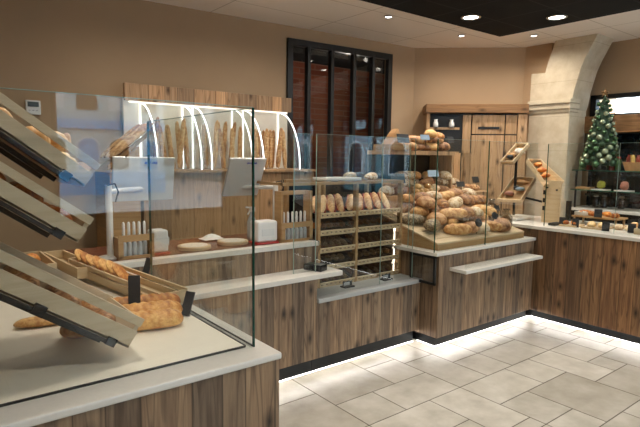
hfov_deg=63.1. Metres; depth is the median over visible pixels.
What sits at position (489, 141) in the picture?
glass screen
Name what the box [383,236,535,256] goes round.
countertop
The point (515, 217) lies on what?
tray
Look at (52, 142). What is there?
bread roll
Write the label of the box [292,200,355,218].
tray
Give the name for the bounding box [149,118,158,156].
baguette
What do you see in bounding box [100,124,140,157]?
baguette
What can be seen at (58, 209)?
bun
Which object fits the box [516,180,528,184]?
packet
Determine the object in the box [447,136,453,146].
price card
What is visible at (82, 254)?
slice
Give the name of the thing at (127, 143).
baguette
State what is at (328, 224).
bun
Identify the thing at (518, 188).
packet
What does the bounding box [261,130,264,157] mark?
baguette
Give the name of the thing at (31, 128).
bread roll
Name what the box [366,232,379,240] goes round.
sandwich
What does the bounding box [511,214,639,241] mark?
countertop
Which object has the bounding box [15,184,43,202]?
bun
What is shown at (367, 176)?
loaf
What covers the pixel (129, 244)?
sauce bottle
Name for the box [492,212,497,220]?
round sign
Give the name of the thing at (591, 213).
croissant
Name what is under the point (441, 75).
wall
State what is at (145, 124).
baguette
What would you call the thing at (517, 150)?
paper bag
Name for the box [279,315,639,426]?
floor
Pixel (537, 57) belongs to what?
wall
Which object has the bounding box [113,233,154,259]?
wooden caddy
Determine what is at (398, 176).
price card
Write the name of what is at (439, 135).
loaf
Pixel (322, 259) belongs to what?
bread roll
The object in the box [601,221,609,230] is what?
price tag
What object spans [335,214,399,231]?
tray
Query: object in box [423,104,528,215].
tall cabinet
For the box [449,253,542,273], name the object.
shelf
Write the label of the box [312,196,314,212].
bread loaf
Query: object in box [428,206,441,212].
round loaf
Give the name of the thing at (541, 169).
bag
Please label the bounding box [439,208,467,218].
loaf
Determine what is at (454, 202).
loaf
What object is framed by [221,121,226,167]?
baguette
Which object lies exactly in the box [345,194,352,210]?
sandwich
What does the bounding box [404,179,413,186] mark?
loaf
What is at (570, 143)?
glass screen
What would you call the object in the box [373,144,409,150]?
wooden tray
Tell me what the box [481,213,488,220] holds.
loaf
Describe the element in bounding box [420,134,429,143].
price card
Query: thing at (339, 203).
sandwich
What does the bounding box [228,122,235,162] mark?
baguette
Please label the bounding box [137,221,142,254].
sauce bottle
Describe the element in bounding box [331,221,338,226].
bun
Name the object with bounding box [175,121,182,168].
baguette
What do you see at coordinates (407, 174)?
loaf
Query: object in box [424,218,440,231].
loaf
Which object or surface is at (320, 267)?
payment terminal
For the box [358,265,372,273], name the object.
sandwich
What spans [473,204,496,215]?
loaf
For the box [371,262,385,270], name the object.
sandwich
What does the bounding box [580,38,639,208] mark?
wall
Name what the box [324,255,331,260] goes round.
bread roll
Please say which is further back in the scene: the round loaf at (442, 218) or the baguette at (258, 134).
the baguette at (258, 134)
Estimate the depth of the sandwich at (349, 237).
4.29 m
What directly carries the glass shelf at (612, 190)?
attached to the display unit at (630, 142)
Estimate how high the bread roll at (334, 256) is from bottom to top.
0.046 m
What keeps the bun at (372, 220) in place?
in the shelving rack at (344, 188)
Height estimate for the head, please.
0.204 m
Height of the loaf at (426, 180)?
0.104 m
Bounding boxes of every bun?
[0,172,6,181]
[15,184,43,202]
[50,206,71,219]
[325,221,332,227]
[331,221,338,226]
[338,220,344,226]
[363,218,369,223]
[369,218,376,223]
[376,217,383,222]
[383,216,389,221]
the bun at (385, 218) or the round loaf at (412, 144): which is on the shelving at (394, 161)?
the round loaf at (412, 144)
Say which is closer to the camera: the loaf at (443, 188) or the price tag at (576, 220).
the price tag at (576, 220)
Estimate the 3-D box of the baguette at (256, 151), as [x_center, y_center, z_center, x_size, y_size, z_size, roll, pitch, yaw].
[-0.663,-0.673,5.414,0.063,0.416,0.051,-5,9,-45]
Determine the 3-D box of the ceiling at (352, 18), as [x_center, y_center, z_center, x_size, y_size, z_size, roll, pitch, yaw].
[0.977,-1.750,2.336,9.440,0.100,8.220,-4,8,-38]
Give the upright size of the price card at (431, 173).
0.118 m
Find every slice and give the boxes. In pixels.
[74,249,83,263]
[80,251,89,265]
[85,254,94,265]
[92,256,102,270]
[98,259,109,273]
[106,260,116,275]
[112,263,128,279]
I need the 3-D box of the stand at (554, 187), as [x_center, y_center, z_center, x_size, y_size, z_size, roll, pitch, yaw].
[2.312,-0.278,5.535,0.345,0.685,0.680,-4,8,-38]
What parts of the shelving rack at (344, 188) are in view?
post, post, post, frame, post, post, post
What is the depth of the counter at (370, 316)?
4.01 m
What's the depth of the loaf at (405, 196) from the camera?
4.66 m
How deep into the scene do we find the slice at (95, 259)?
2.60 m
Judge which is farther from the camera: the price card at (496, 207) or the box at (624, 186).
the box at (624, 186)
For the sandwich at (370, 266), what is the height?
0.060 m
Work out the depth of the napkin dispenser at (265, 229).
3.69 m
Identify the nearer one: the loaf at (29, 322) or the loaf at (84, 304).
the loaf at (84, 304)
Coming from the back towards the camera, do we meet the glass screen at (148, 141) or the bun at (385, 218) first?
the bun at (385, 218)
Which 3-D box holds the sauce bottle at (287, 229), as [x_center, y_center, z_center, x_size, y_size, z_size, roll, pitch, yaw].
[-0.235,0.091,3.828,0.033,0.210,0.033,-4,8,-38]
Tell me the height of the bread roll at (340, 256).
0.046 m
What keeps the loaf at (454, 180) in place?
on the loaf
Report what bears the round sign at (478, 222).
on the round loaf at (471, 224)
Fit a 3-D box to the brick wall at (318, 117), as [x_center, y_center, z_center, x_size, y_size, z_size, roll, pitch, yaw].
[-0.019,-0.974,8.999,5.300,3.100,0.100,-4,8,-38]
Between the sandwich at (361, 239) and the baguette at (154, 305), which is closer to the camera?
the baguette at (154, 305)
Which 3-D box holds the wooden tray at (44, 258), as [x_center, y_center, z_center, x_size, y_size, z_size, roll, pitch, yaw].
[-1.598,0.273,2.697,0.350,0.065,0.420,-4,8,-38]
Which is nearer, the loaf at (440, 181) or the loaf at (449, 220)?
the loaf at (449, 220)
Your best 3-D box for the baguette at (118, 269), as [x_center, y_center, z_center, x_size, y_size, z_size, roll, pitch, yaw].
[-0.949,0.291,2.499,0.082,0.104,0.099,1,6,0]
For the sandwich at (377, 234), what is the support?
in the shelving rack at (344, 188)
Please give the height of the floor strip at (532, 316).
0.004 m
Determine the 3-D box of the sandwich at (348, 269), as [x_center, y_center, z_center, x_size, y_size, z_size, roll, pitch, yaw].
[0.260,0.477,4.325,0.062,0.060,0.159,-4,8,-38]
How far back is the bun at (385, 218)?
4.50 m
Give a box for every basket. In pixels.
[623,154,639,170]
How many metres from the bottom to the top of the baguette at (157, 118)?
0.476 m
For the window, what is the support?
in the wall at (618, 71)
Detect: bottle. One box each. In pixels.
[122,222,126,255]
[126,222,131,255]
[132,221,136,255]
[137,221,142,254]
[142,221,147,253]
[245,206,255,239]
[286,212,289,239]
[290,211,292,238]
[294,211,298,238]
[298,211,302,238]
[303,211,306,237]
[615,157,621,170]
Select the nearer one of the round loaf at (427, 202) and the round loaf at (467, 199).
the round loaf at (427, 202)
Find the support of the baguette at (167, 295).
on the countertop at (203, 370)
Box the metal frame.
[409,252,436,285]
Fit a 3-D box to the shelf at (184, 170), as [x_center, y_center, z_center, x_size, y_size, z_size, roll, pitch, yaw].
[-0.935,-0.430,5.199,1.860,0.025,0.535,-4,8,-38]
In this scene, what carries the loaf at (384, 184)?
on the loaf at (387, 190)
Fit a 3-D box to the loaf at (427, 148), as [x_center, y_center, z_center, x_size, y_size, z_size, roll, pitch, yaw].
[1.116,-0.714,5.632,0.191,0.074,0.093,0,6,-7]
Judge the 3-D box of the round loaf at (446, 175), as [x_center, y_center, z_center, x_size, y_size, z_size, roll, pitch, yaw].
[1.397,-0.428,5.814,0.163,0.101,0.150,0,6,-6]
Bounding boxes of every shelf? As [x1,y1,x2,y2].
[174,168,315,172]
[430,127,458,129]
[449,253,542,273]
[583,188,639,192]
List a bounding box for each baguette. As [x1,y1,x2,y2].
[59,308,183,337]
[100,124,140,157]
[104,124,141,157]
[105,123,146,157]
[109,124,146,157]
[111,123,152,157]
[113,292,180,304]
[122,299,182,312]
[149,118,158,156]
[153,117,159,156]
[158,124,165,156]
[166,125,174,165]
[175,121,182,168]
[177,118,185,168]
[184,127,189,168]
[201,127,207,168]
[202,124,208,168]
[213,120,218,168]
[218,127,225,168]
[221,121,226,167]
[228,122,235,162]
[230,128,234,157]
[237,126,242,157]
[254,128,258,157]
[257,130,260,157]
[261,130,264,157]
[264,128,268,168]
[268,129,272,168]
[271,130,274,167]
[277,127,282,167]
[282,130,286,168]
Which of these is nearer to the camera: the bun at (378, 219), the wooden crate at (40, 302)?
the wooden crate at (40, 302)
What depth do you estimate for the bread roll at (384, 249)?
4.53 m
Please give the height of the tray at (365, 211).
0.113 m
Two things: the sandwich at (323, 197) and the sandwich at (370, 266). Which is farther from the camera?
the sandwich at (370, 266)
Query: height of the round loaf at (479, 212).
0.096 m
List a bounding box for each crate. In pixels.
[0,92,100,186]
[0,161,93,242]
[0,241,144,347]
[497,176,535,202]
[500,143,529,163]
[526,159,563,186]
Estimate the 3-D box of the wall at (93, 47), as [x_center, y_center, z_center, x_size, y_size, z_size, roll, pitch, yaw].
[-1.944,-0.507,4.943,7.653,3.000,0.152,-4,7,-34]
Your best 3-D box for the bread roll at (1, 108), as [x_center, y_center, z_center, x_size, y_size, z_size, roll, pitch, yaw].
[-0.879,-0.262,1.430,0.065,0.061,0.090,-3,7,-32]
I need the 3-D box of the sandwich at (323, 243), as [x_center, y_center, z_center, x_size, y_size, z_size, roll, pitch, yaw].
[0.015,0.229,4.104,0.062,0.060,0.159,-4,8,-38]
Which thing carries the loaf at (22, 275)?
in the wooden crate at (40, 302)
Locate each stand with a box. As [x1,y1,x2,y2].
[0,140,99,341]
[512,155,561,222]
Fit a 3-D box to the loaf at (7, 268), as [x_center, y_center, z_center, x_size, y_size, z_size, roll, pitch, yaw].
[-0.951,0.190,1.638,0.150,0.066,0.068,7,9,43]
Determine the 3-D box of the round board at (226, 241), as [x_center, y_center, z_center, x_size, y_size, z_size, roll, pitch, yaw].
[-0.622,0.201,3.710,0.220,0.026,0.220,-4,8,-38]
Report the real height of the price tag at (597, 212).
0.081 m
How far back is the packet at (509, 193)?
5.67 m
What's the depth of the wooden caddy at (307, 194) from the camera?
3.82 m
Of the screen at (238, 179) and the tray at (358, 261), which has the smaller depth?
the screen at (238, 179)
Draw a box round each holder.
[340,280,354,288]
[380,273,392,280]
[548,222,558,225]
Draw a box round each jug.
[433,119,437,126]
[449,119,453,126]
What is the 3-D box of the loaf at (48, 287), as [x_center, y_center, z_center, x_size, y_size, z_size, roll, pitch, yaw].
[-0.867,0.257,1.711,0.068,0.065,0.150,-3,7,-32]
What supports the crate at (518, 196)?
on the stand at (554, 187)
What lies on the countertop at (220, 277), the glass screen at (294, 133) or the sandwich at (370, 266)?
the glass screen at (294, 133)
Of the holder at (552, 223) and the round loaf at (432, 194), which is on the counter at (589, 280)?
the holder at (552, 223)
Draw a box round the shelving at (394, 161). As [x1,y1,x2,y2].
[365,150,491,214]
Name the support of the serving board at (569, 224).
on the counter at (589, 280)
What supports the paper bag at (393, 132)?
in the wooden tray at (400, 147)
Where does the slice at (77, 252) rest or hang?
on the wooden tray at (60, 257)
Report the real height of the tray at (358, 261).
0.177 m
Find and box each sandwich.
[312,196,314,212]
[320,239,329,247]
[321,195,326,212]
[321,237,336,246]
[326,194,335,211]
[328,237,342,245]
[334,194,344,211]
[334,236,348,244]
[343,267,358,275]
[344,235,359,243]
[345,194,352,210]
[351,235,366,242]
[351,266,365,274]
[358,193,362,209]
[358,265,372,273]
[359,233,373,241]
[363,193,372,209]
[365,263,378,271]
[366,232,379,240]
[370,192,382,208]
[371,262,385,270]
[372,232,386,239]
[377,191,390,207]
[378,231,392,239]
[378,261,392,269]
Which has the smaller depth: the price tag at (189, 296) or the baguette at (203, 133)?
the price tag at (189, 296)
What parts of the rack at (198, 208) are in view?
panel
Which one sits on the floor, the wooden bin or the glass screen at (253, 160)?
the wooden bin
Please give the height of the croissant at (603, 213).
0.049 m
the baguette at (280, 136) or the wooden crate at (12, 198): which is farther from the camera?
the baguette at (280, 136)
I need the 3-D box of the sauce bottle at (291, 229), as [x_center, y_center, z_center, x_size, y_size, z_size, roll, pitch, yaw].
[-0.205,0.089,3.852,0.033,0.210,0.033,-4,8,-38]
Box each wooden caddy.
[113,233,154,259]
[274,190,312,242]
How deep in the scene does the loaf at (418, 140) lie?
5.48 m
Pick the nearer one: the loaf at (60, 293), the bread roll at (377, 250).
the loaf at (60, 293)
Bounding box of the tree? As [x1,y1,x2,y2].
[579,88,622,169]
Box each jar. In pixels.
[586,165,591,169]
[592,195,598,206]
[600,195,607,207]
[618,196,624,208]
[631,155,635,161]
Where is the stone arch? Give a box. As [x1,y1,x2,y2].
[524,34,613,216]
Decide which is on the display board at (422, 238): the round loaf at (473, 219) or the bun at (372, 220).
the round loaf at (473, 219)
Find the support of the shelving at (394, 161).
on the floor
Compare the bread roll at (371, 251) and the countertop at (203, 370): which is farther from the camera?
the bread roll at (371, 251)
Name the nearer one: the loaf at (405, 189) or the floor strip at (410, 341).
the floor strip at (410, 341)
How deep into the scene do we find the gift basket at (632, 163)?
5.89 m
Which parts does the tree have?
pot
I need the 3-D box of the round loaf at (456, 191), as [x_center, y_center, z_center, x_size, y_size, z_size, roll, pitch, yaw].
[1.352,-0.199,5.222,0.189,0.112,0.179,-4,8,-37]
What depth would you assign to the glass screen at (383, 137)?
4.12 m
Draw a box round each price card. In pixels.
[390,173,405,183]
[396,134,409,147]
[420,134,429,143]
[427,170,438,180]
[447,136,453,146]
[456,181,464,189]
[472,177,478,186]
[494,205,499,216]
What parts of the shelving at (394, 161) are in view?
panel, shelf, shelf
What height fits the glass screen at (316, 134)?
1.154 m
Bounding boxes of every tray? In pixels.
[23,251,56,268]
[43,250,100,278]
[67,257,187,303]
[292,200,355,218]
[294,215,355,235]
[313,177,360,180]
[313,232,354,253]
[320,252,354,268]
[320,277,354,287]
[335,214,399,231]
[337,227,399,248]
[337,244,399,264]
[338,258,398,280]
[342,197,400,215]
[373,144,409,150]
[500,215,530,220]
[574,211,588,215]
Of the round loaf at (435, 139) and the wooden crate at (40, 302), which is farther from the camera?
the round loaf at (435, 139)
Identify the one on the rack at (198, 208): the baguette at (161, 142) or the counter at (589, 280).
the baguette at (161, 142)
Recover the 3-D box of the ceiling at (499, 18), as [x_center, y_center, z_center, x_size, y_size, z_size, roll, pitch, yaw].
[0.960,-1.577,1.270,7.850,0.015,6.300,-4,8,-38]
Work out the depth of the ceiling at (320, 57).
8.35 m
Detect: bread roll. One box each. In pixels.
[0,107,12,117]
[27,126,50,143]
[50,131,67,151]
[62,152,77,162]
[320,256,325,261]
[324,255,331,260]
[331,254,337,259]
[337,253,344,259]
[362,250,368,255]
[368,249,375,254]
[375,248,382,253]
[381,247,388,252]
[587,222,595,226]
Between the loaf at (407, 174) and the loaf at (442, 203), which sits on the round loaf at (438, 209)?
the loaf at (442, 203)
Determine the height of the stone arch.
3.000 m
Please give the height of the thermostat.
0.120 m
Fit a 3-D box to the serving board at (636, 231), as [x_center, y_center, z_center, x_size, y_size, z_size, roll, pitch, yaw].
[2.901,0.155,4.542,0.280,0.050,0.200,-4,8,-38]
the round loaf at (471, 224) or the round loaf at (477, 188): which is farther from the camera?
the round loaf at (477, 188)
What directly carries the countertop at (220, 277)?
on the floor
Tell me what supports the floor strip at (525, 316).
on the floor
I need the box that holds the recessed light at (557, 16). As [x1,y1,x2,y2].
[546,14,567,19]
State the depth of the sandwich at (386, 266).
4.53 m
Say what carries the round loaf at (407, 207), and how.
on the display board at (422, 238)
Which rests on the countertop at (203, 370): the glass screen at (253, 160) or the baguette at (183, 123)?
the glass screen at (253, 160)
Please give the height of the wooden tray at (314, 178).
0.025 m
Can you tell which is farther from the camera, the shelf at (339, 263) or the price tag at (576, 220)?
the price tag at (576, 220)
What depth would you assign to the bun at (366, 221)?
4.35 m
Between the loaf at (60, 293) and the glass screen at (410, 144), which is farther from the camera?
the glass screen at (410, 144)
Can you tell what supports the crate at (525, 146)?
on the stand at (554, 187)
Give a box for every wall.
[0,0,414,251]
[293,61,384,177]
[412,47,525,150]
[522,43,554,214]
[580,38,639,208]
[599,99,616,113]
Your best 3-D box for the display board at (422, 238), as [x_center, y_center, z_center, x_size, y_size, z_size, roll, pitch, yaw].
[1.238,0.108,4.891,1.280,0.255,0.720,-4,8,-38]
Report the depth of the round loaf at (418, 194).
4.81 m
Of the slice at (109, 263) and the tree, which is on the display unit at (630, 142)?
the tree
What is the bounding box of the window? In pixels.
[590,92,639,115]
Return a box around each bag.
[382,129,402,143]
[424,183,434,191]
[515,148,524,153]
[534,162,541,166]
[537,167,546,171]
[541,173,550,177]
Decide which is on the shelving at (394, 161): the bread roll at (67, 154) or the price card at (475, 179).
the price card at (475, 179)
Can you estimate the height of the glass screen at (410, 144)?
0.902 m
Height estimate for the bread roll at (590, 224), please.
0.042 m
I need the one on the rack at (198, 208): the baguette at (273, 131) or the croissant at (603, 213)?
the baguette at (273, 131)
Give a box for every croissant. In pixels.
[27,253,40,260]
[587,211,593,215]
[602,212,611,216]
[608,213,619,217]
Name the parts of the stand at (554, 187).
panel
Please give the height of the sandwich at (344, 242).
0.060 m
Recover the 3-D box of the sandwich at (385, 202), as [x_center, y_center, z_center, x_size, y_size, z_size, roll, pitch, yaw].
[0.557,-0.117,4.523,0.071,0.135,0.275,0,6,-9]
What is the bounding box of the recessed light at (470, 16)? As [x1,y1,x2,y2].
[461,14,480,19]
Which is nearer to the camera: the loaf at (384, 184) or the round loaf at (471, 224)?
the round loaf at (471, 224)
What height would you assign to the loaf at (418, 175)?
0.094 m
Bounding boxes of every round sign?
[475,218,481,233]
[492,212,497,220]
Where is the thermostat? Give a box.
[25,100,40,114]
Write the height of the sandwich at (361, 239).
0.060 m
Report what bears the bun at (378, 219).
in the shelving rack at (344, 188)
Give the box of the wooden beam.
[584,114,639,133]
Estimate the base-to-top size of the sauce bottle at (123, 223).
0.210 m
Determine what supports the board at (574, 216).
on the counter at (589, 280)
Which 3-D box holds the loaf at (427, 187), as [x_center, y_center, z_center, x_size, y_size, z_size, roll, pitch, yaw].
[1.150,-0.267,5.569,0.152,0.120,0.146,-4,8,-38]
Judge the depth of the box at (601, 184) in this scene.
6.16 m
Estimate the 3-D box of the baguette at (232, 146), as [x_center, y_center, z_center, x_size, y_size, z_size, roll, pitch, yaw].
[-0.885,-0.656,5.239,0.052,0.412,0.046,6,7,39]
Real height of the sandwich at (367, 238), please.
0.060 m
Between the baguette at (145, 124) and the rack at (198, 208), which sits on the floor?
the rack at (198, 208)
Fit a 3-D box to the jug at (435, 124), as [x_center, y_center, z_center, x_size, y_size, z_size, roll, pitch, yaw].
[1.479,-1.149,6.640,0.077,0.100,0.067,1,6,-1]
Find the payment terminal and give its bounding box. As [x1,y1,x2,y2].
[304,239,326,271]
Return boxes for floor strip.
[279,341,411,381]
[434,316,527,346]
[532,316,639,344]
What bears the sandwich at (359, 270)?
in the shelving rack at (344, 188)
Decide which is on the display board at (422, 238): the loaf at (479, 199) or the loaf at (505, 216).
the loaf at (505, 216)
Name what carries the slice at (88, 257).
in the wooden tray at (118, 284)
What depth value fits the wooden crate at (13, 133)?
1.45 m
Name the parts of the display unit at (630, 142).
rail, panel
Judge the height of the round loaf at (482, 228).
0.102 m
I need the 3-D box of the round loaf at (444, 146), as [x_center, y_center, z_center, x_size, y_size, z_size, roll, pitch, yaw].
[1.353,-0.738,5.765,0.176,0.108,0.161,2,6,12]
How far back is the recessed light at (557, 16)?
5.24 m
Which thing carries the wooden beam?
attached to the wall at (618, 71)
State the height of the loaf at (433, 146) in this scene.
0.090 m
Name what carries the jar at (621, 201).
on the display unit at (630, 142)
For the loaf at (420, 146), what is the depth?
5.51 m
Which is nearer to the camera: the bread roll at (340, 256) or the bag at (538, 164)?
the bread roll at (340, 256)
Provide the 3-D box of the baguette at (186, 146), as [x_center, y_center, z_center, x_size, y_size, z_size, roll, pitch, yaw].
[-1.267,-0.628,4.935,0.051,0.416,0.064,7,9,43]
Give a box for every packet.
[504,191,513,195]
[515,187,524,190]
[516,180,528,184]
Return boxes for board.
[177,242,210,250]
[217,238,247,245]
[377,212,523,250]
[559,223,584,227]
[571,215,627,225]
[575,186,594,189]
[580,225,612,229]
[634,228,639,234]
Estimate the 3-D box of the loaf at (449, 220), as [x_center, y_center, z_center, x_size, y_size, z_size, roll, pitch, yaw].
[1.187,0.059,4.688,0.106,0.097,0.227,3,7,22]
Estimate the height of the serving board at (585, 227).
0.015 m
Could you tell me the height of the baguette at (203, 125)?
0.440 m
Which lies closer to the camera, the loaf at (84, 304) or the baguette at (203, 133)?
the loaf at (84, 304)
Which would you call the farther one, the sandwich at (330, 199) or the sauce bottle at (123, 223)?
the sandwich at (330, 199)
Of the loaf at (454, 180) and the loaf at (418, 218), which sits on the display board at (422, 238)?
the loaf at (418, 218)
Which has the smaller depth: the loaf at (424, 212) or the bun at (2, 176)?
the bun at (2, 176)
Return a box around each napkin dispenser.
[147,228,169,254]
[248,219,278,244]
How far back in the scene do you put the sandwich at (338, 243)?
4.15 m
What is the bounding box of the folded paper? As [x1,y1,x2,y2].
[199,234,223,240]
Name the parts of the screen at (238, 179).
arm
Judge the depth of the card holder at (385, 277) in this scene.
4.27 m
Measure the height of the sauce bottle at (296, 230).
0.210 m
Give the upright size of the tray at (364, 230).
0.177 m
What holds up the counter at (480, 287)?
on the floor
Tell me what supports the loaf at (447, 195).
on the round loaf
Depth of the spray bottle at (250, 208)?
3.87 m
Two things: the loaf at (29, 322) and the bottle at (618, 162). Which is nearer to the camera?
the loaf at (29, 322)
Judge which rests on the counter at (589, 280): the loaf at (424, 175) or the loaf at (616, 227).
the loaf at (616, 227)
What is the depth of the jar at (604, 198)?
6.41 m
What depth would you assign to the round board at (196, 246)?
3.43 m
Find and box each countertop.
[0,271,280,426]
[65,233,342,380]
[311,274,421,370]
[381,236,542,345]
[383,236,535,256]
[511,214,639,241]
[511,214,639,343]
[571,205,639,215]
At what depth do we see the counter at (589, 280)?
4.68 m
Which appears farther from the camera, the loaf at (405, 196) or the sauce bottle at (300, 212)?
the loaf at (405, 196)
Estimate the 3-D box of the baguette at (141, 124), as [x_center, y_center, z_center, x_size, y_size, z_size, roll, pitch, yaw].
[-1.722,-0.643,4.605,0.369,0.311,0.054,-4,8,-37]
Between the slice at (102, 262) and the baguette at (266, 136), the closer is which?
the slice at (102, 262)
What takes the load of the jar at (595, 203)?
on the display unit at (630, 142)
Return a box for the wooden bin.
[95,129,151,246]
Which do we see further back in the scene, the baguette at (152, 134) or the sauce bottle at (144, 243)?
the baguette at (152, 134)
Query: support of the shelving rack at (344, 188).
on the counter at (370, 316)
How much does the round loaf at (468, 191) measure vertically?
0.119 m
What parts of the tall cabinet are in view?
door, door, door, handle, door, door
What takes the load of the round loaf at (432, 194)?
on the loaf
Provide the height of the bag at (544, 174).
0.050 m
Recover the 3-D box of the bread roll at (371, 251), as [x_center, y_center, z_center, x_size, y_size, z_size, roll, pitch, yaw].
[0.447,0.328,4.453,0.057,0.046,0.072,-4,8,-36]
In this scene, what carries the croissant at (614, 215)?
on the board at (574, 216)
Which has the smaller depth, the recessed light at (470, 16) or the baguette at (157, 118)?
the baguette at (157, 118)
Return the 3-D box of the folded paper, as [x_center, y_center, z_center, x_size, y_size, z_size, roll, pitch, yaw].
[-0.802,0.169,3.858,0.160,0.043,0.120,-4,8,-38]
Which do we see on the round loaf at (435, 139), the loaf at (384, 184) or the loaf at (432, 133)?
the loaf at (432, 133)
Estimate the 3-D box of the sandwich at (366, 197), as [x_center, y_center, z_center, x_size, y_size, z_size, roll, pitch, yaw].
[0.404,-0.105,4.404,0.070,0.127,0.279,1,6,-1]
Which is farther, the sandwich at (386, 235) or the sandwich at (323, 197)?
the sandwich at (386, 235)
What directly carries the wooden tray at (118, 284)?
on the countertop at (203, 370)
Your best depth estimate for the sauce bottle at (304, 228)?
3.91 m
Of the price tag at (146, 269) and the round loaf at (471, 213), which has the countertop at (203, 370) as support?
the price tag at (146, 269)
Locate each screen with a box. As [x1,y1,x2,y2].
[0,87,254,346]
[99,156,174,259]
[147,108,249,280]
[222,157,283,219]
[293,133,301,273]
[315,134,373,271]
[379,137,415,283]
[407,144,410,247]
[434,139,479,252]
[484,141,521,244]
[543,143,612,233]
[614,143,638,236]
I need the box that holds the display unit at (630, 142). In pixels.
[571,133,639,224]
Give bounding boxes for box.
[591,178,610,190]
[614,179,634,191]
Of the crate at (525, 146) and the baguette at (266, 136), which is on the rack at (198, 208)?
the baguette at (266, 136)
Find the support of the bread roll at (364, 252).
in the shelving rack at (344, 188)
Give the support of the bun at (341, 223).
in the shelving rack at (344, 188)
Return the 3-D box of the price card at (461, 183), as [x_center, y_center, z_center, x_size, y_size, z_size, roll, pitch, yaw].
[1.567,-0.301,5.793,0.140,0.108,0.030,-4,8,-38]
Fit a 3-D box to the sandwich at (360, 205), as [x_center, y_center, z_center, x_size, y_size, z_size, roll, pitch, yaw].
[0.327,-0.099,4.345,0.070,0.123,0.281,1,6,3]
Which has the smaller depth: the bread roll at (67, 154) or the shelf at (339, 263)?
the bread roll at (67, 154)
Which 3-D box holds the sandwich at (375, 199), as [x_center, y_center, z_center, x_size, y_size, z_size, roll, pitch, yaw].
[0.480,-0.111,4.464,0.070,0.131,0.277,0,6,-5]
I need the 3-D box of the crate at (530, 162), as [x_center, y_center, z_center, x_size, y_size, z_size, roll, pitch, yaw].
[2.352,-0.438,5.508,0.462,0.280,0.378,-4,8,-38]
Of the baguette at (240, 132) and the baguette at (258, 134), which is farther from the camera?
the baguette at (258, 134)
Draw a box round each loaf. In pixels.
[3,265,20,274]
[13,316,54,327]
[15,272,39,285]
[44,284,59,292]
[55,290,81,305]
[64,133,70,154]
[81,300,99,311]
[95,309,115,320]
[343,172,356,176]
[364,174,377,179]
[378,185,394,195]
[382,183,404,187]
[394,186,410,193]
[395,171,415,178]
[395,203,412,212]
[402,214,424,224]
[403,194,413,202]
[404,142,414,149]
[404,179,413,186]
[409,135,422,143]
[410,207,429,216]
[411,144,424,150]
[412,171,420,179]
[412,184,423,194]
[413,192,430,200]
[416,196,436,208]
[418,178,433,184]
[420,144,430,150]
[421,171,430,178]
[424,129,436,137]
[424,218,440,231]
[426,143,438,150]
[426,191,442,200]
[427,212,446,224]
[428,136,438,142]
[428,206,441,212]
[431,184,439,190]
[435,178,452,185]
[437,132,444,138]
[437,198,448,208]
[438,142,450,151]
[438,185,449,191]
[439,171,451,179]
[439,191,454,199]
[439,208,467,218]
[443,223,471,234]
[446,218,457,224]
[448,188,464,195]
[448,196,462,207]
[452,178,459,184]
[458,194,474,204]
[458,218,468,221]
[460,207,475,218]
[462,188,476,194]
[464,221,479,233]
[469,216,480,221]
[471,184,479,190]
[471,195,487,204]
[471,206,483,216]
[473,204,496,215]
[477,222,489,233]
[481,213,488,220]
[482,220,502,230]
[492,218,510,231]
[501,210,512,225]
[613,225,623,229]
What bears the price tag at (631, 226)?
on the counter at (589, 280)
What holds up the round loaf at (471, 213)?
on the loaf at (460, 219)
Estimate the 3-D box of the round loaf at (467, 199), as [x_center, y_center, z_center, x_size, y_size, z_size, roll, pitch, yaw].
[1.417,-0.135,5.070,0.183,0.114,0.170,-4,8,-37]
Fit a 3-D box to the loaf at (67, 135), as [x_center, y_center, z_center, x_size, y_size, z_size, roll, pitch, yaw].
[-0.833,-0.210,1.697,0.043,0.105,0.050,-2,7,-22]
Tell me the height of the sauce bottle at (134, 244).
0.210 m
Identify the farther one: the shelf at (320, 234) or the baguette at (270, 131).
the baguette at (270, 131)
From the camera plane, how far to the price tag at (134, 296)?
2.09 m
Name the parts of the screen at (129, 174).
arm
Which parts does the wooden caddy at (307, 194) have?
rail, rail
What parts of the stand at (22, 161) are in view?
arm, arm, arm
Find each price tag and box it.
[128,275,140,303]
[142,258,152,278]
[182,291,194,316]
[559,217,565,224]
[572,218,578,227]
[594,209,602,217]
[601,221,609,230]
[627,223,635,232]
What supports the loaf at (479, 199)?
on the round loaf
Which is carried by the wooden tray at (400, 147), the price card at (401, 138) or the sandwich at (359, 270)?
the price card at (401, 138)
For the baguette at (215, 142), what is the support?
on the rack at (198, 208)
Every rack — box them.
[122,82,315,240]
[256,178,403,288]
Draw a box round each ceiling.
[145,0,639,47]
[293,46,384,73]
[361,0,639,36]
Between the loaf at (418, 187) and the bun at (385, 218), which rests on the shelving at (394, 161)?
the loaf at (418, 187)
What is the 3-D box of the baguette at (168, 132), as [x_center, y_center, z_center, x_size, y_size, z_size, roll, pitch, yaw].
[-1.391,-0.617,4.836,0.051,0.411,0.081,5,8,35]
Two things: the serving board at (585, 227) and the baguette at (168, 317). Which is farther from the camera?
the serving board at (585, 227)

